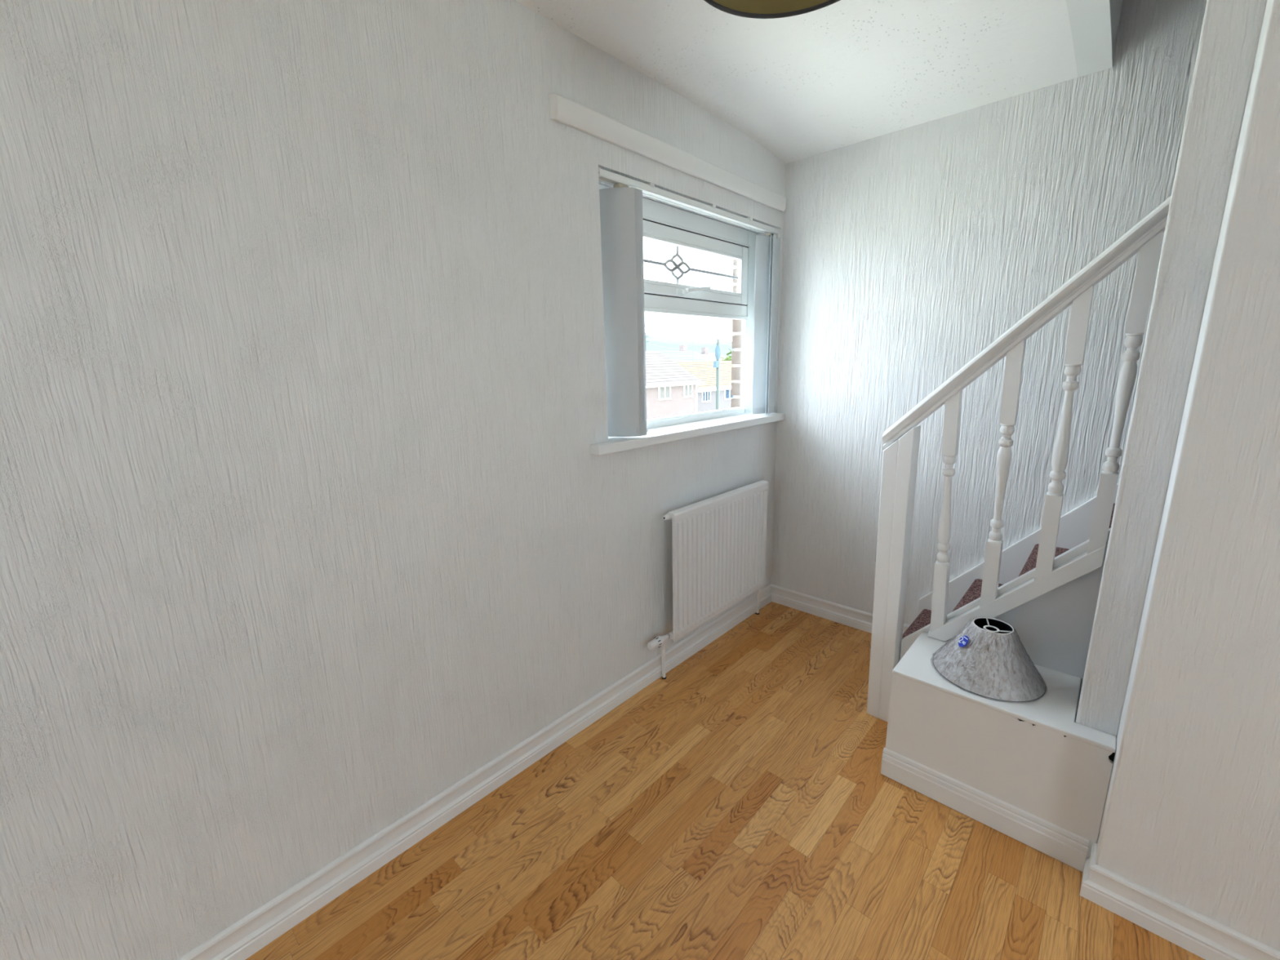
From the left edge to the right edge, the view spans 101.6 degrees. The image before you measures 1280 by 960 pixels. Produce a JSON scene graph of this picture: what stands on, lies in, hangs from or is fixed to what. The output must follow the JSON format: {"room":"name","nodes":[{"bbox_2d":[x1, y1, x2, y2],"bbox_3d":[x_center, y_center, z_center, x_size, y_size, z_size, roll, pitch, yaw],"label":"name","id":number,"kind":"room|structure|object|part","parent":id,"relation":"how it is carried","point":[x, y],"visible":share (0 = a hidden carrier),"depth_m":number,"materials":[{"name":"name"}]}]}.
{"room":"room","nodes":[
{"label":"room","id":0,"kind":"room"},
{"bbox_2d":[0,0,785,959],"bbox_3d":[-0.838,-0.149,1.308,0.185,2.950,4.720,10,17,42],"label":"wall","id":1,"kind":"structure","parent":0,"point":[309,521],"depth_m":1.21,"materials":[{"name":"paint"}]},
{"bbox_2d":[177,584,771,959],"bbox_3d":[-0.778,1.069,1.465,0.016,0.101,4.600,10,17,42],"label":"baseboard","id":2,"kind":"structure","parent":1,"relation":"attached to","point":[246,936],"depth_m":1.60,"materials":[{"name":"white paint"}]},
{"bbox_2d":[549,93,786,211],"bbox_3d":[0.227,-1.260,2.101,0.025,0.075,1.454,10,17,42],"label":"batten","id":3,"kind":"object","parent":1,"relation":"attached to","point":[563,110],"visible":1,"depth_m":1.90,"materials":[{"name":"white paint"}]},
{"bbox_2d":[590,183,784,455],"bbox_3d":[0.219,-0.699,2.340,0.255,0.974,1.378,10,17,42],"label":"window","id":4,"kind":"structure","parent":1,"relation":"in","point":[662,223],"depth_m":2.43,"materials":[{"name":"white plastic"}]},
{"bbox_3d":[0.255,-0.237,2.418,0.185,0.036,1.378,10,17,42],"label":"sill","id":5,"kind":"part","parent":4,"relation":"part of","materials":[{"name":"white paint"}]},
{"bbox_2d":[598,167,780,436],"bbox_3d":[0.285,-0.718,2.320,0.106,0.933,1.262,10,17,42],"label":"vertical blind","id":6,"kind":"object","parent":4,"relation":"attached to","point":[621,220],"visible":0.92,"depth_m":1.99,"materials":[{"name":"white fabric"}]},
{"bbox_3d":[0.010,-0.192,2.051,0.012,0.032,0.057,10,17,42],"label":"bead chain","id":7,"kind":"part","parent":6,"relation":"part of","materials":[{"name":"plastic"}]},
{"bbox_2d":[643,245,737,284],"bbox_3d":[0.188,-0.965,2.361,0.013,0.186,0.944,10,17,42],"label":"window pane","id":8,"kind":"object","parent":4,"relation":"on","point":[713,250],"depth_m":2.40,"materials":[{"name":"clear glass"}]},
{"bbox_3d":[0.254,-0.864,2.374,0.219,0.050,0.045,-11,16,-38],"label":"handle","id":9,"kind":"part","parent":4,"relation":"part of","materials":[{"name":"white plastic"}]},
{"bbox_3d":[0.190,-0.969,2.352,0.034,0.282,1.067,10,17,42],"label":"sash","id":10,"kind":"part","parent":4,"relation":"part of","materials":[{"name":"white plastic"}]},
{"bbox_2d":[647,480,768,679],"bbox_3d":[0.352,0.456,2.529,0.092,0.782,0.941,10,17,42],"label":"radiator","id":11,"kind":"object","parent":1,"relation":"attached to","point":[718,542],"visible":1,"depth_m":2.45,"materials":[{"name":"white metal"}]},
{"bbox_3d":[0.400,0.358,2.520,0.037,0.589,0.773,10,17,42],"label":"panel","id":12,"kind":"part","parent":11,"relation":"part of","materials":[{"name":"white metal"}]},
{"bbox_2d":[245,601,1204,959],"bbox_3d":[0.746,1.457,0.081,4.400,0.120,5.472,10,17,42],"label":"floor","id":13,"kind":"structure","parent":0,"point":[739,805],"depth_m":1.51,"materials":[{"name":"brown wood"}]},
{"bbox_2d":[880,632,1116,871],"bbox_3d":[1.144,0.823,1.690,0.554,0.395,0.348,10,17,42],"label":"box","id":14,"kind":"object","parent":13,"relation":"on","point":[1039,777],"visible":0.91,"depth_m":1.55,"materials":[{"name":"white wood"}]},
{"bbox_3d":[0.951,0.792,1.872,0.012,0.382,0.334,10,17,42],"label":"panel","id":15,"kind":"part","parent":14,"relation":"part of","materials":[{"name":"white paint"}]},
{"bbox_3d":[1.026,0.996,1.609,0.536,0.098,0.012,10,17,42],"label":"plinth skirting","id":16,"kind":"part","parent":14,"relation":"part of","materials":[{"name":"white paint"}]},
{"bbox_2d":[930,617,1048,702],"bbox_3d":[1.114,0.539,1.666,0.317,0.166,0.311,10,17,42],"label":"lampshade","id":17,"kind":"object","parent":14,"relation":"on","point":[987,658],"visible":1,"depth_m":1.60,"materials":[{"name":"grey fabric"}]},
{"bbox_2d":[958,636,967,644],"bbox_3d":[1.024,0.509,1.656,0.013,0.022,0.029,-2,13,-3],"label":"print","id":18,"kind":"object","parent":17,"relation":"on","point":[963,640],"depth_m":1.65},
{"bbox_2d":[899,482,1119,722],"bbox_3d":[1.970,-0.281,1.310,2.303,2.681,0.616,10,17,42],"label":"staircase","id":19,"kind":"structure","parent":13,"relation":"on","point":[1054,628],"depth_m":1.72,"materials":[{"name":"white wood"}]},
{"bbox_3d":[1.261,0.547,1.764,0.540,0.895,0.012,10,17,42],"label":"spandrel panel","id":20,"kind":"part","parent":19,"relation":"part of","materials":[{"name":"white wood"}]},
{"bbox_2d":[866,195,1171,721],"bbox_3d":[1.143,0.099,1.736,0.653,1.791,0.088,10,17,42],"label":"banister","id":21,"kind":"object","parent":13,"relation":"on","point":[900,447],"visible":1,"depth_m":1.65,"materials":[{"name":"white paint"}]},
{"bbox_3d":[0.954,0.370,1.984,0.104,1.162,0.088,10,17,42],"label":"newel post","id":22,"kind":"part","parent":21,"relation":"part of","materials":[{"name":"white paint"}]},
{"bbox_3d":[1.218,0.378,1.728,0.433,0.449,0.040,10,17,42],"label":"rail","id":23,"kind":"part","parent":21,"relation":"part of","materials":[{"name":"white paint"}]},
{"bbox_3d":[1.131,-0.421,1.619,0.653,0.725,0.081,10,17,42],"label":"handrail","id":24,"kind":"part","parent":21,"relation":"part of","materials":[{"name":"white paint"}]},
{"bbox_2d":[730,258,742,408],"bbox_3d":[-1.002,1.040,1.622,0.160,9.700,5.130,10,17,42],"label":"wall","id":25,"kind":"structure","parent":0,"point":[736,344],"depth_m":2.97,"materials":[{"name":"brick"}]},
{"bbox_2d":[515,0,1077,164],"bbox_3d":[0.692,-1.089,-0.521,4.350,0.408,4.720,10,17,42],"label":"ceiling","id":26,"kind":"structure","parent":0,"point":[841,73],"depth_m":1.76,"materials":[{"name":"paint"}]},
{"bbox_2d":[703,0,840,18],"bbox_3d":[0.285,-1.112,0.939,0.417,0.257,0.417,10,17,42],"label":"pendant lamp","id":27,"kind":"object","parent":26,"relation":"hanging from","point":[756,9],"visible":1,"depth_m":1.15,"materials":[{"name":"fabric"}]},
{"bbox_2d":[770,0,1206,625],"bbox_3d":[2.345,-1.303,1.218,4.300,5.100,0.120,10,17,42],"label":"wall","id":28,"kind":"structure","parent":0,"point":[908,252],"depth_m":2.22,"materials":[{"name":"paint"}]},
{"bbox_2d":[771,584,910,633],"bbox_3d":[1.065,0.721,2.838,0.797,0.101,0.016,10,17,42],"label":"baseboard","id":29,"kind":"structure","parent":28,"relation":"attached to","point":[846,615],"depth_m":2.88,"materials":[{"name":"white paint"}]},
{"bbox_2d":[1066,0,1122,77],"bbox_3d":[1.320,-1.554,1.502,0.092,0.409,0.820,10,17,42],"label":"beam","id":30,"kind":"structure","parent":28,"relation":"attached to","point":[1094,24],"depth_m":1.65,"materials":[{"name":"white paint"}]},
{"bbox_2d":[1075,0,1266,737],"bbox_3d":[1.252,-0.274,1.242,0.088,2.770,0.090,10,17,42],"label":"wall","id":31,"kind":"structure","parent":0,"point":[1230,33],"depth_m":1.20,"materials":[{"name":"paint"}]},
{"bbox_2d":[1095,0,1279,951],"bbox_3d":[2.259,0.016,0.252,2.790,2.950,0.234,10,17,42],"label":"wall","id":32,"kind":"structure","parent":0,"point":[1191,815],"depth_m":1.12,"materials":[{"name":"paint"}]},
{"bbox_2d":[1080,843,1279,959],"bbox_3d":[2.187,1.217,0.499,2.708,0.101,0.100,10,17,42],"label":"baseboard","id":33,"kind":"structure","parent":32,"relation":"attached to","point":[1184,927],"depth_m":1.26,"materials":[{"name":"white paint"}]},
{"label":"outside","id":34,"kind":"structure","parent":0,"visible":0},
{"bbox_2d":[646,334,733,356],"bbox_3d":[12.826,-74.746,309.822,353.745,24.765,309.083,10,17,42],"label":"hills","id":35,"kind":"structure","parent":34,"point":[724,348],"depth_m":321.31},
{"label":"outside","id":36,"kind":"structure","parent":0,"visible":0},
{"label":"ground","id":37,"kind":"structure","parent":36,"visible":0},
{"bbox_2d":[644,332,648,351],"bbox_3d":[0.521,-8.915,47.870,0.299,8.920,0.900,10,17,42],"label":"utility pole","id":38,"kind":"object","parent":37,"relation":"on","point":[646,335],"visible":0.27,"depth_m":47.00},
{"bbox_3d":[0.521,-8.915,47.870,0.299,8.920,0.299,10,17,42],"label":"post","id":39,"kind":"part","parent":38,"relation":"part of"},
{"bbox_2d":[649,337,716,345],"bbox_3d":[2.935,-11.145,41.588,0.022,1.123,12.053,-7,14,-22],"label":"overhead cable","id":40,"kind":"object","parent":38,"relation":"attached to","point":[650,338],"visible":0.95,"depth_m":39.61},
{"bbox_2d":[645,351,704,419],"bbox_3d":[-4.566,-5.499,37.140,7.750,7.152,20.200,10,17,42],"label":"house","id":41,"kind":"structure","parent":37,"relation":"on","point":[671,388],"depth_m":39.93,"materials":[{"name":"brick"}]},
{"bbox_3d":[1.822,-6.553,38.791,0.030,0.925,1.230,10,17,42],"label":"pane","id":42,"kind":"part","parent":41,"relation":"part of","materials":[{"name":"glass"}]},
{"bbox_3d":[3.748,-7.028,40.816,0.030,0.885,0.960,10,17,42],"label":"pane","id":43,"kind":"part","parent":41,"relation":"part of","materials":[{"name":"glass"}]},
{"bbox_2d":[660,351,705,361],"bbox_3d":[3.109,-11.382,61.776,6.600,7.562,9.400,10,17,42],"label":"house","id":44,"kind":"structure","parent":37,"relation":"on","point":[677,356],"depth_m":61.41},
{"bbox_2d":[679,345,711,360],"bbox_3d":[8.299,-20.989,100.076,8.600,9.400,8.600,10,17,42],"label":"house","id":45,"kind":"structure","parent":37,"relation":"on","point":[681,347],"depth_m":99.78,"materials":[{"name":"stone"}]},
{"bbox_2d":[675,360,733,412],"bbox_3d":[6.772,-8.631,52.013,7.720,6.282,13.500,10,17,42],"label":"house","id":46,"kind":"structure","parent":37,"relation":"on","point":[704,371],"depth_m":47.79,"materials":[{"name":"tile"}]},
{"bbox_3d":[5.841,-7.456,46.033,0.030,0.935,1.130,10,17,42],"label":"pane","id":47,"kind":"part","parent":46,"relation":"part of","materials":[{"name":"blue glass"}]},
{"bbox_3d":[8.338,-8.112,48.649,0.030,0.965,1.480,10,17,42],"label":"pane","id":48,"kind":"part","parent":46,"relation":"part of","materials":[{"name":"blue glass"}]},
{"bbox_2d":[698,346,724,360],"bbox_3d":[14.660,-25.187,118.240,8.600,9.400,10.600,10,17,42],"label":"house","id":49,"kind":"structure","parent":37,"relation":"on","point":[704,351],"depth_m":116.89,"materials":[{"name":"brick"}]},
{"bbox_2d":[713,338,720,409],"bbox_3d":[5.419,-5.963,36.895,0.400,7.720,0.620,10,17,42],"label":"street lamp","id":50,"kind":"object","parent":37,"relation":"on","point":[717,350],"visible":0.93,"depth_m":36.50,"materials":[{"name":"metal"}]},
{"bbox_3d":[5.494,-5.982,36.974,0.230,7.720,0.230,10,17,42],"label":"post","id":51,"kind":"part","parent":50,"relation":"part of","materials":[{"name":"grey metal"}]},
{"bbox_2d":[720,348,732,360],"bbox_3d":[12.462,-12.980,66.987,4.788,7.996,4.892,10,17,42],"label":"tree","id":52,"kind":"object","parent":37,"relation":"on","point":[728,357],"visible":0.03,"depth_m":66.41,"materials":[{"name":"green plant"}]}
]}

